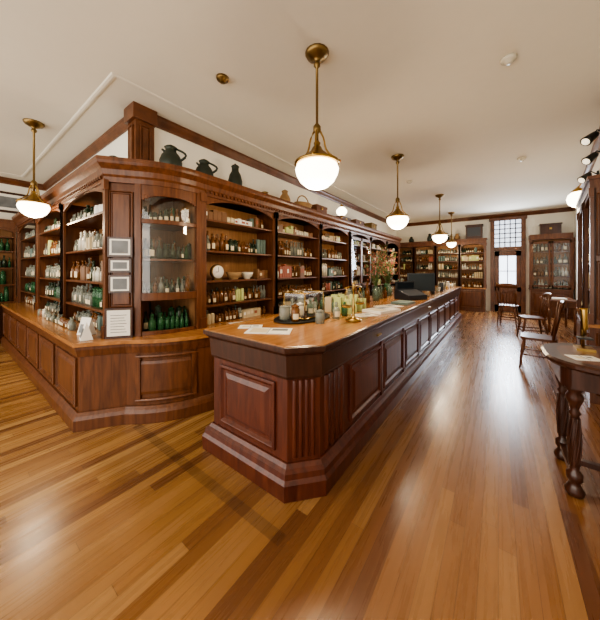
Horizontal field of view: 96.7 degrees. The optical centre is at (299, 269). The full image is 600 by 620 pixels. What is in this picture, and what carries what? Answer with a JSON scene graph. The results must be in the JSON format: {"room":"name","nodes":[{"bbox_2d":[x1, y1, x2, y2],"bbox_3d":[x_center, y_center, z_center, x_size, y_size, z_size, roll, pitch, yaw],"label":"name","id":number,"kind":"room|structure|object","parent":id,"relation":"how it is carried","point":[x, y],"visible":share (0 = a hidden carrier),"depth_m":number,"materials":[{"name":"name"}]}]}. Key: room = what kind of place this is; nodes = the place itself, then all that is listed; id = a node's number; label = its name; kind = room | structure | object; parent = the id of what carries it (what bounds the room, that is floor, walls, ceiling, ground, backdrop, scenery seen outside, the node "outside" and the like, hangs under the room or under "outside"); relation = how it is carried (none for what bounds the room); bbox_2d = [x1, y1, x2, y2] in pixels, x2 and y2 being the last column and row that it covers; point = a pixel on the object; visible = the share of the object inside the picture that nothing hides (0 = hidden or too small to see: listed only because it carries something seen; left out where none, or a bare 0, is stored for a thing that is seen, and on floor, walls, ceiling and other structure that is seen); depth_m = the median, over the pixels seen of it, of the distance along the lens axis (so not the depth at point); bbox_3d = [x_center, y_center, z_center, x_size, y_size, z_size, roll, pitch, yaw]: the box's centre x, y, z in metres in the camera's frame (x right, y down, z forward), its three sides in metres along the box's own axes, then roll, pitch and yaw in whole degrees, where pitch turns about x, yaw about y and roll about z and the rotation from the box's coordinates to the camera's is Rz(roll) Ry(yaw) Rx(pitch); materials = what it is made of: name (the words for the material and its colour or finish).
{"room":"pharmacy","nodes":[
{"label":"pharmacy","id":0,"kind":"room"},
{"bbox_2d":[0,183,45,302],"bbox_3d":[-7.415,-0.250,4.565,0.150,3.500,4.500,0,0,37],"label":"wall","id":1,"kind":"structure","parent":0,"point":[3,187],"depth_m":5.94,"materials":[{"name":"paint"}]},
{"bbox_2d":[0,191,28,213],"bbox_3d":[-6.326,-1.475,5.874,0.036,0.450,0.800,0,0,37],"label":"picture frame","id":2,"kind":"object","parent":1,"relation":"attached to","point":[8,202],"visible":0.44,"depth_m":5.83,"materials":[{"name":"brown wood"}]},
{"bbox_2d":[47,131,127,190],"bbox_3d":[-4.022,-0.250,4.943,5.150,3.500,0.150,0,0,37],"label":"wall","id":3,"kind":"structure","parent":0,"point":[118,147],"depth_m":3.79,"materials":[{"name":"paint"}]},
{"bbox_2d":[124,101,156,160],"bbox_3d":[-1.998,-1.525,3.349,0.280,0.950,0.280,0,0,37],"label":"pillar","id":4,"kind":"structure","parent":3,"relation":"attached to","point":[141,120],"depth_m":3.26,"materials":[{"name":"brown wood"}]},
{"bbox_2d":[154,127,395,235],"bbox_3d":[1.113,-0.250,7.671,0.150,3.500,10.350,0,0,37],"label":"wall","id":5,"kind":"structure","parent":0,"point":[252,178],"depth_m":4.80,"materials":[{"name":"paint"}]},
{"bbox_2d":[0,72,388,214],"bbox_3d":[-1.862,-1.993,6.983,5.050,0.014,15.000,0,0,37],"label":"trim","id":6,"kind":"structure","parent":5,"relation":"attached to","point":[111,76],"depth_m":3.53,"materials":[{"name":"beige paint"}]},
{"bbox_2d":[0,115,599,226],"bbox_3d":[0.030,-1.935,5.580,10.600,0.130,15.000,0,0,37],"label":"trim","id":7,"kind":"structure","parent":5,"relation":"attached to","point":[119,128],"depth_m":4.95,"materials":[{"name":"brown wood"}]},
{"bbox_2d":[0,310,599,619],"bbox_3d":[0.050,1.550,5.565,10.950,0.100,15.300,0,0,37],"label":"floor","id":8,"kind":"structure","parent":0,"point":[458,506],"depth_m":1.64,"materials":[{"name":"brown wood"}]},
{"bbox_2d":[0,219,15,342],"bbox_3d":[-7.083,0.225,4.456,0.492,2.550,3.200,0,0,37],"label":"tall cabinet","id":9,"kind":"object","parent":8,"relation":"on","point":[7,227],"visible":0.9,"depth_m":5.71,"materials":[{"name":"brown wood"}]},
{"bbox_2d":[0,238,10,301],"bbox_3d":[-7.087,-0.023,4.483,0.205,1.366,3.056,0,0,37],"label":"bottles","id":10,"kind":"object","parent":9,"relation":"in","point":[7,245],"visible":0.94,"depth_m":5.60,"materials":[{"name":"green glass"}]},
{"bbox_2d":[1,155,401,432],"bbox_3d":[-1.177,0.198,7.328,5.720,2.605,8.910,0,0,37],"label":"tall cabinet","id":11,"kind":"object","parent":8,"relation":"on","point":[147,377],"visible":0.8,"depth_m":3.15,"materials":[{"name":"brown wood"}]},
{"bbox_2d":[79,320,92,340],"bbox_3d":[-2.098,0.589,2.621,0.100,0.178,0.150,0,0,-42],"label":"tent card","id":12,"kind":"object","parent":11,"relation":"in","point":[85,335],"visible":1,"depth_m":2.57,"materials":[{"name":"white paper"}]},
{"bbox_2d":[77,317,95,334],"bbox_3d":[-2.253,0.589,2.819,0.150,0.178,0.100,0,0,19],"label":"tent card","id":13,"kind":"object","parent":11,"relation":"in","point":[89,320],"visible":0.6,"depth_m":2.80,"materials":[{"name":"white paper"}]},
{"bbox_2d":[105,308,132,338],"bbox_3d":[-1.803,0.529,2.658,0.240,0.298,0.018,0,0,-17],"label":"framed certificate","id":14,"kind":"object","parent":11,"relation":"attached to","point":[118,321],"visible":1,"depth_m":2.65,"materials":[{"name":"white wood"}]},
{"bbox_2d":[108,275,131,292],"bbox_3d":[-1.804,0.140,2.681,0.200,0.180,0.024,0,0,-17],"label":"picture frame","id":15,"kind":"object","parent":11,"relation":"attached to","point":[116,283],"visible":1,"depth_m":2.67,"materials":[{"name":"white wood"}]},
{"bbox_2d":[108,258,131,272],"bbox_3d":[-1.804,-0.045,2.681,0.200,0.140,0.024,0,0,-17],"label":"picture frame","id":16,"kind":"object","parent":11,"relation":"attached to","point":[115,265],"visible":1,"depth_m":2.67,"materials":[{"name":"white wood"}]},
{"bbox_2d":[107,237,132,256],"bbox_3d":[-1.804,-0.230,2.681,0.220,0.200,0.024,0,0,-17],"label":"picture frame","id":17,"kind":"object","parent":11,"relation":"attached to","point":[116,246],"visible":1,"depth_m":2.67,"materials":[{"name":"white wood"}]},
{"bbox_2d":[159,144,186,165],"bbox_3d":[-1.450,-1.264,3.018,0.275,0.316,0.240,0,0,37],"label":"jug","id":18,"kind":"object","parent":11,"relation":"on","point":[169,155],"visible":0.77,"depth_m":2.96,"materials":[{"name":"black ceramic"}]},
{"bbox_2d":[196,159,217,175],"bbox_3d":[-1.205,-1.259,3.383,0.264,0.306,0.230,0,0,37],"label":"jug","id":19,"kind":"object","parent":11,"relation":"on","point":[203,165],"visible":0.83,"depth_m":3.34,"materials":[{"name":"black ceramic"}]},
{"bbox_2d":[210,264,223,279],"bbox_3d":[-1.066,0.028,3.430,0.061,0.205,0.200,0,0,37],"label":"clock","id":20,"kind":"object","parent":11,"relation":"on","point":[216,271],"visible":0.98,"depth_m":3.40,"materials":[{"name":"white metal"}]},
{"bbox_2d":[226,272,241,278],"bbox_3d":[-0.912,0.079,3.689,0.220,0.100,0.217,0,0,37],"label":"serving bowl","id":21,"kind":"object","parent":11,"relation":"in","point":[232,275],"visible":0.94,"depth_m":3.61,"materials":[{"name":"wood"}]},
{"bbox_2d":[228,164,241,184],"bbox_3d":[-0.920,-1.310,3.795,0.200,0.408,0.200,0,0,37],"label":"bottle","id":22,"kind":"object","parent":11,"relation":"on","point":[235,177],"visible":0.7,"depth_m":3.73,"materials":[{"name":"black ceramic"}]},
{"bbox_2d":[242,272,252,278],"bbox_3d":[-0.769,0.079,3.882,0.180,0.100,0.177,0,0,37],"label":"serving bowl","id":23,"kind":"object","parent":11,"relation":"in","point":[247,275],"visible":0.97,"depth_m":3.82,"materials":[{"name":"beige ceramic"}]},
{"bbox_2d":[280,190,290,200],"bbox_3d":[-0.265,-1.259,4.679,0.200,0.306,0.200,0,0,37],"label":"jar","id":24,"kind":"object","parent":11,"relation":"on","point":[285,196],"visible":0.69,"depth_m":4.62,"materials":[{"name":"ceramic"}]},
{"bbox_2d":[294,195,311,207],"bbox_3d":[0.062,-1.268,5.120,0.280,0.324,0.455,0,0,37],"label":"wicker basket","id":25,"kind":"object","parent":11,"relation":"on","point":[306,204],"visible":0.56,"depth_m":4.99,"materials":[{"name":"brown wicker"}]},
{"bbox_2d":[311,204,327,212],"bbox_3d":[0.364,-1.216,5.582,0.255,0.220,0.420,0,0,37],"label":"wooden chest","id":26,"kind":"object","parent":11,"relation":"on","point":[318,207],"visible":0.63,"depth_m":5.44,"materials":[{"name":"brown wood"}]},
{"bbox_2d":[336,203,346,217],"bbox_3d":[0.949,-1.316,6.081,0.240,0.420,0.236,0,0,37],"label":"globe lamp","id":27,"kind":"object","parent":11,"relation":"on","point":[341,211],"visible":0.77,"depth_m":6.01,"materials":[{"name":"white glass"}]},
{"bbox_2d":[336,216,350,220],"bbox_3d":[1.019,-1.186,6.465,0.255,0.160,0.520,0,0,37],"label":"wooden chest","id":28,"kind":"object","parent":11,"relation":"on","point":[343,217],"visible":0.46,"depth_m":6.37,"materials":[{"name":"brown wood"}]},
{"bbox_2d":[351,219,363,225],"bbox_3d":[1.496,-1.206,7.108,0.255,0.200,0.520,0,0,37],"label":"wooden chest","id":29,"kind":"object","parent":11,"relation":"on","point":[357,221],"visible":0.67,"depth_m":6.92,"materials":[{"name":"brown wood"}]},
{"bbox_2d":[364,223,376,229],"bbox_3d":[2.091,-1.236,7.911,0.255,0.260,0.420,0,0,37],"label":"wooden chest","id":30,"kind":"object","parent":11,"relation":"on","point":[370,225],"visible":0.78,"depth_m":7.77,"materials":[{"name":"brown wood"}]},
{"bbox_2d":[202,286,461,503],"bbox_3d":[2.043,0.999,5.164,1.130,1.002,8.110,0,0,37],"label":"counter","id":31,"kind":"object","parent":8,"relation":"on","point":[293,411],"depth_m":2.04,"materials":[{"name":"brown wood"}]},
{"bbox_2d":[238,325,262,328],"bbox_3d":[-0.433,0.495,2.338,0.200,0.005,0.130,0,0,-4],"label":"brochure","id":32,"kind":"object","parent":31,"relation":"on","point":[240,326],"visible":0.98,"depth_m":2.33,"materials":[{"name":"white paper"}]},
{"bbox_2d":[244,327,291,333],"bbox_3d":[-0.252,0.495,2.179,0.360,0.005,0.200,0,0,5],"label":"brochure","id":33,"kind":"object","parent":31,"relation":"on","point":[251,330],"visible":1,"depth_m":2.14,"materials":[{"name":"white paper"}]},
{"bbox_2d":[273,312,329,323],"bbox_3d":[0.033,0.489,2.764,0.475,0.016,0.750,0,0,37],"label":"serving tray","id":34,"kind":"object","parent":31,"relation":"on","point":[281,319],"visible":0.52,"depth_m":2.64,"materials":[{"name":"black metal"}]},
{"bbox_2d":[291,304,299,321],"bbox_3d":[-0.044,0.400,2.508,0.082,0.160,0.081,0,0,37],"label":"bottle","id":35,"kind":"object","parent":34,"relation":"on","point":[295,311],"visible":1,"depth_m":2.48,"materials":[{"name":"brown glass"}]},
{"bbox_2d":[284,290,323,319],"bbox_3d":[0.043,0.353,2.794,0.272,0.257,0.352,0,0,37],"label":"glass display case","id":36,"kind":"object","parent":34,"relation":"on","point":[305,312],"visible":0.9,"depth_m":2.73,"materials":[{"name":"gold metal"}]},
{"bbox_2d":[335,311,339,316],"bbox_3d":[0.373,0.412,2.735,0.082,0.170,0.081,0,0,37],"label":"glass canister","id":37,"kind":"object","parent":31,"relation":"on","point":[337,313],"visible":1,"depth_m":2.70,"materials":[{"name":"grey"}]},
{"bbox_2d":[313,294,365,313],"bbox_3d":[0.517,0.394,3.348,0.511,0.207,0.551,0,0,37],"label":"cartons","id":38,"kind":"object","parent":31,"relation":"on","point":[335,301],"visible":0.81,"depth_m":3.16,"materials":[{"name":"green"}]},
{"bbox_2d":[341,302,347,315],"bbox_3d":[0.484,0.422,2.903,0.070,0.150,0.069,0,0,37],"label":"bottle","id":39,"kind":"object","parent":31,"relation":"on","point":[344,311],"visible":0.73,"depth_m":2.88,"materials":[{"name":"green glass"}]},
{"bbox_2d":[341,282,364,321],"bbox_3d":[0.526,0.307,2.623,0.160,0.380,0.410,0,0,37],"label":"balance scale","id":40,"kind":"object","parent":31,"relation":"on","point":[353,318],"visible":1,"depth_m":2.61,"materials":[{"name":"gold metal"}]},
{"bbox_2d":[351,313,377,316],"bbox_3d":[0.708,0.495,2.936,0.240,0.005,0.170,0,0,-21],"label":"brochure","id":41,"kind":"object","parent":31,"relation":"on","point":[363,314],"visible":0.95,"depth_m":2.90,"materials":[{"name":"white paper"}]},
{"bbox_2d":[365,282,369,302],"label":"bottle","id":42,"kind":"object","parent":31,"relation":"on","point":[367,292],"depth_m":4.05,"materials":[{"name":"brown glass"}]},
{"bbox_2d":[363,243,393,287],"bbox_3d":[1.240,0.017,4.360,0.518,0.961,0.453,0,0,37],"label":"flowers","id":43,"kind":"object","parent":31,"relation":"on","point":[376,278],"visible":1,"depth_m":4.34,"materials":[{"name":"multicoloured plant"}]},
{"bbox_2d":[362,306,400,314],"bbox_3d":[0.977,0.482,3.197,0.400,0.031,0.260,0,0,-38],"label":"book","id":44,"kind":"object","parent":31,"relation":"on","point":[377,310],"visible":1,"depth_m":3.14,"materials":[{"name":"white paper"}]},
{"bbox_2d":[373,249,398,285],"bbox_3d":[1.632,0.052,5.084,0.471,0.890,0.554,0,0,12],"label":"flowers","id":45,"kind":"object","parent":31,"relation":"on","point":[389,271],"visible":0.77,"depth_m":5.08,"materials":[{"name":"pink plant"}]},
{"bbox_2d":[384,283,389,297],"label":"jar","id":46,"kind":"object","parent":31,"relation":"on","point":[386,291],"depth_m":4.82,"materials":[{"name":"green glass"}]},
{"bbox_2d":[374,304,403,307],"bbox_3d":[1.210,0.495,3.647,0.340,0.005,0.240,0,0,-32],"label":"brochure","id":47,"kind":"object","parent":31,"relation":"on","point":[388,305],"visible":0.91,"depth_m":3.61,"materials":[{"name":"white paper"}]},
{"bbox_2d":[391,300,414,304],"bbox_3d":[1.535,0.482,3.966,0.240,0.031,0.340,0,0,41],"label":"book","id":48,"kind":"object","parent":31,"relation":"on","point":[399,302],"visible":0.96,"depth_m":3.88,"materials":[{"name":"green paper"}]},
{"bbox_2d":[394,281,426,300],"bbox_3d":[1.887,0.348,4.556,0.420,0.297,0.320,0,0,-24],"label":"cash register","id":49,"kind":"object","parent":31,"relation":"on","point":[404,290],"visible":0.99,"depth_m":4.54,"materials":[{"name":"grey plastic"}]},
{"bbox_2d":[407,273,434,295],"bbox_3d":[2.313,0.279,5.126,0.500,0.437,0.200,0,0,6],"label":"computer monitor","id":50,"kind":"object","parent":31,"relation":"on","point":[422,281],"visible":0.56,"depth_m":5.08,"materials":[{"name":"grey plastic"}]},
{"bbox_2d":[430,281,452,293],"bbox_3d":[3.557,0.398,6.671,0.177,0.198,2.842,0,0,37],"label":"tin","id":51,"kind":"object","parent":31,"relation":"on","point":[448,285],"visible":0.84,"depth_m":6.32,"materials":[{"name":"beige metal"}]},
{"bbox_2d":[400,238,487,311],"bbox_3d":[5.406,0.180,10.588,3.310,2.640,0.530,0,0,37],"label":"tall cabinet","id":52,"kind":"object","parent":8,"relation":"on","point":[470,298],"visible":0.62,"depth_m":10.16,"materials":[{"name":"brown wood"}]},
{"bbox_2d":[427,234,431,240],"bbox_3d":[5.202,-1.304,10.708,0.200,0.324,0.200,0,0,37],"label":"jar","id":53,"kind":"object","parent":52,"relation":"on","point":[429,238],"visible":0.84,"depth_m":10.64,"materials":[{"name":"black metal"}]},
{"bbox_2d":[400,247,482,287],"bbox_3d":[5.415,-0.100,10.607,3.083,1.480,0.209,0,0,37],"label":"bottles","id":54,"kind":"object","parent":52,"relation":"in","point":[473,257],"visible":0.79,"depth_m":10.32,"materials":[{"name":"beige glass"}]},
{"bbox_2d":[465,224,483,238],"bbox_3d":[6.407,-1.391,9.815,0.560,0.498,0.440,0,0,37],"label":"speaker box","id":55,"kind":"object","parent":52,"relation":"on","point":[472,231],"visible":0.93,"depth_m":9.65,"materials":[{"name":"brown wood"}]},
{"bbox_2d":[496,283,518,327],"bbox_3d":[5.633,0.926,7.236,0.522,1.151,0.460,0,0,-43],"label":"wooden chair","id":56,"kind":"object","parent":8,"relation":"on","point":[501,285],"visible":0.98,"depth_m":7.13,"materials":[{"name":"brown wood"}]},
{"bbox_2d":[517,292,551,339],"bbox_3d":[5.098,0.991,5.813,0.522,1.022,0.460,0,0,27],"label":"wooden chair","id":57,"kind":"object","parent":8,"relation":"on","point":[547,295],"visible":0.92,"depth_m":5.75,"materials":[{"name":"brown wood"}]},
{"bbox_2d":[519,300,564,367],"bbox_3d":[3.703,0.976,4.098,0.522,1.052,0.460,0,0,42],"label":"wooden chair","id":58,"kind":"object","parent":8,"relation":"on","point":[552,338],"visible":0.78,"depth_m":4.05,"materials":[{"name":"brown wood"}]},
{"bbox_2d":[528,232,574,318],"bbox_3d":[8.103,0.170,8.644,1.080,2.660,0.440,0,0,37],"label":"display cabinet","id":59,"kind":"object","parent":8,"relation":"on","point":[547,240],"visible":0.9,"depth_m":8.59,"materials":[{"name":"brown wood"}]},
{"bbox_2d":[533,240,567,288],"bbox_3d":[8.112,-0.165,8.672,0.850,1.550,0.224,0,0,37],"label":"glass vases","id":60,"kind":"object","parent":59,"relation":"in","point":[559,247],"visible":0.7,"depth_m":8.61,"materials":[{"name":"grey"}]},
{"bbox_2d":[538,222,562,233],"bbox_3d":[8.069,-1.326,8.614,0.540,0.328,0.290,0,0,37],"label":"wooden chest","id":61,"kind":"object","parent":59,"relation":"on","point":[549,228],"visible":0.94,"depth_m":8.52,"materials":[{"name":"brown wood"}]},
{"bbox_2d":[540,296,576,334],"bbox_3d":[6.482,1.110,6.709,0.580,0.780,1.200,0,0,37],"label":"table","id":62,"kind":"object","parent":8,"relation":"on","point":[570,303],"visible":0.77,"depth_m":6.38,"materials":[{"name":"brown wood"}]},
{"bbox_2d":[552,297,567,299],"bbox_3d":[6.444,0.710,6.675,0.300,0.019,0.400,0,0,37],"label":"paper stack","id":63,"kind":"object","parent":62,"relation":"on","point":[552,297],"visible":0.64,"depth_m":6.56,"materials":[{"name":"white paper"}]},
{"bbox_2d":[541,343,599,498],"bbox_3d":[2.377,1.050,1.636,1.330,0.901,0.740,0,0,37],"label":"console table","id":64,"kind":"object","parent":8,"relation":"on","point":[573,377],"visible":1,"depth_m":1.77,"materials":[{"name":"brown wood"}]},
{"bbox_2d":[564,354,599,361],"bbox_3d":[1.926,0.596,1.808,0.160,0.005,0.110,0,0,14],"label":"leaflet","id":65,"kind":"object","parent":64,"relation":"on","point":[576,357],"visible":1,"depth_m":1.80,"materials":[{"name":"white paper"}]},
{"bbox_2d":[573,308,595,352],"bbox_3d":[2.134,0.442,2.004,0.100,0.314,0.121,0,0,37],"label":"microscope","id":66,"kind":"object","parent":64,"relation":"on","point":[583,311],"visible":1,"depth_m":1.99,"materials":[{"name":"gold metal"}]},
{"bbox_2d":[576,174,599,404],"bbox_3d":[3.994,0.220,3.625,0.262,2.560,1.942,0,0,43],"label":"curio cabinet","id":67,"kind":"object","parent":8,"relation":"on","point":[588,203],"visible":0.85,"depth_m":3.01,"materials":[{"name":"brown wood"}]},
{"bbox_2d":[581,222,589,312],"bbox_3d":[4.015,-0.054,3.620,0.189,1.328,1.722,0,0,43],"label":"perfume bottles","id":68,"kind":"object","parent":67,"relation":"in","point":[589,222],"visible":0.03,"depth_m":3.54,"materials":[{"name":"clear glass"}]},
{"bbox_2d":[0,0,599,222],"bbox_3d":[0.050,-2.050,5.565,10.950,0.100,15.300,0,0,37],"label":"ceiling","id":69,"kind":"structure","parent":0,"point":[424,81],"depth_m":2.88,"materials":[{"name":"paint"}]},
{"bbox_2d":[16,118,50,217],"bbox_3d":[-3.612,-1.356,3.624,0.343,1.289,0.343,0,0,37],"label":"pendant lamp","id":70,"kind":"object","parent":69,"relation":"hanging from","point":[33,206],"visible":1,"depth_m":3.58,"materials":[{"name":"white glass"}]},
{"bbox_2d":[216,73,228,83],"bbox_3d":[-0.805,-1.975,2.776,0.130,0.050,0.128,0,0,37],"label":"smoke detector","id":71,"kind":"object","parent":69,"relation":"attached to","point":[222,78],"visible":1,"depth_m":2.75,"materials":[{"name":"gold metal"}]},
{"bbox_2d":[294,43,340,189],"bbox_3d":[0.157,-1.372,2.461,0.416,1.256,0.416,0,0,37],"label":"pendant lamp","id":72,"kind":"object","parent":69,"relation":"hanging from","point":[317,169],"visible":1,"depth_m":2.37,"materials":[{"name":"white glass"}]},
{"bbox_2d":[386,154,409,229],"bbox_3d":[1.719,-1.358,4.701,0.385,1.284,0.385,0,0,37],"label":"pendant lamp","id":73,"kind":"object","parent":69,"relation":"hanging from","point":[397,220],"visible":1,"depth_m":4.62,"materials":[{"name":"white glass"}]},
{"bbox_2d":[432,194,447,242],"bbox_3d":[3.732,-1.358,7.130,0.385,1.284,0.385,0,0,37],"label":"pendant lamp","id":74,"kind":"object","parent":69,"relation":"hanging from","point":[440,236],"visible":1,"depth_m":7.06,"materials":[{"name":"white glass"}]},
{"bbox_2d":[446,212,455,247],"bbox_3d":[5.270,-1.391,9.289,0.312,1.217,0.312,0,0,37],"label":"pendant lamp","id":75,"kind":"object","parent":69,"relation":"hanging from","point":[451,243],"visible":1,"depth_m":9.24,"materials":[{"name":"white glass"}]},
{"bbox_2d":[500,53,516,65],"bbox_3d":[1.970,-1.975,2.523,0.130,0.050,0.128,0,0,37],"label":"smoke detector","id":76,"kind":"object","parent":69,"relation":"attached to","point":[508,59],"visible":1,"depth_m":2.50,"materials":[{"name":"white plastic"}]},
{"bbox_2d":[517,157,525,161],"bbox_3d":[3.966,-1.975,4.777,0.130,0.050,0.128,0,0,37],"label":"smoke detector","id":77,"kind":"object","parent":69,"relation":"attached to","point":[520,159],"visible":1,"depth_m":4.75,"materials":[{"name":"white plastic"}]},
{"bbox_2d":[396,211,574,313],"bbox_3d":[6.550,-0.250,10.176,5.900,3.500,0.150,0,0,37],"label":"wall","id":78,"kind":"structure","parent":0,"point":[419,233],"depth_m":9.80,"materials":[{"name":"paint"}]},
{"bbox_2d":[489,215,526,313],"bbox_3d":[7.328,-0.180,9.428,1.060,3.360,0.120,0,0,37],"label":"door frame","id":79,"kind":"structure","parent":78,"relation":"in","point":[506,233],"depth_m":9.43,"materials":[{"name":"brown wood"}]},
{"bbox_2d":[495,251,520,312],"bbox_3d":[7.330,0.405,9.431,0.730,2.150,0.114,0,0,37],"label":"door","id":80,"kind":"structure","parent":79,"relation":"attached to","point":[507,263],"depth_m":9.44,"materials":[{"name":"brown wood"}]},
{"bbox_2d":[575,153,599,313],"bbox_3d":[3.970,-0.250,2.659,1.090,3.500,15.000,0,0,37],"label":"wall","id":81,"kind":"structure","parent":0,"point":[596,167],"depth_m":7.96,"materials":[{"name":"paint"}]},
{"bbox_2d":[566,183,582,206],"bbox_3d":[4.856,-1.319,4.618,0.299,0.458,0.368,0,0,-22],"label":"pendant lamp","id":82,"kind":"object","parent":81,"relation":"attached to","point":[572,198],"visible":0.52,"depth_m":4.62,"materials":[{"name":"white glass"}]},
{"bbox_2d":[577,170,598,182],"bbox_3d":[4.701,-1.522,4.361,0.250,0.193,0.164,0,0,37],"label":"wall spotlight","id":83,"kind":"object","parent":81,"relation":"attached to","point":[582,179],"visible":0.82,"depth_m":4.35,"materials":[{"name":"black metal"}]},
{"bbox_2d":[580,129,599,145],"bbox_3d":[3.740,-1.692,3.399,0.250,0.193,0.164,0,0,37],"label":"wall spotlight","id":84,"kind":"object","parent":81,"relation":"attached to","point":[587,140],"visible":1,"depth_m":3.39,"materials":[{"name":"black metal"}]},
{"bbox_2d":[581,150,599,164],"bbox_3d":[4.150,-1.592,3.773,0.250,0.193,0.164,0,0,37],"label":"wall spotlight","id":85,"kind":"object","parent":81,"relation":"attached to","point":[590,158],"visible":1,"depth_m":3.76,"materials":[{"name":"black metal"}]}
]}

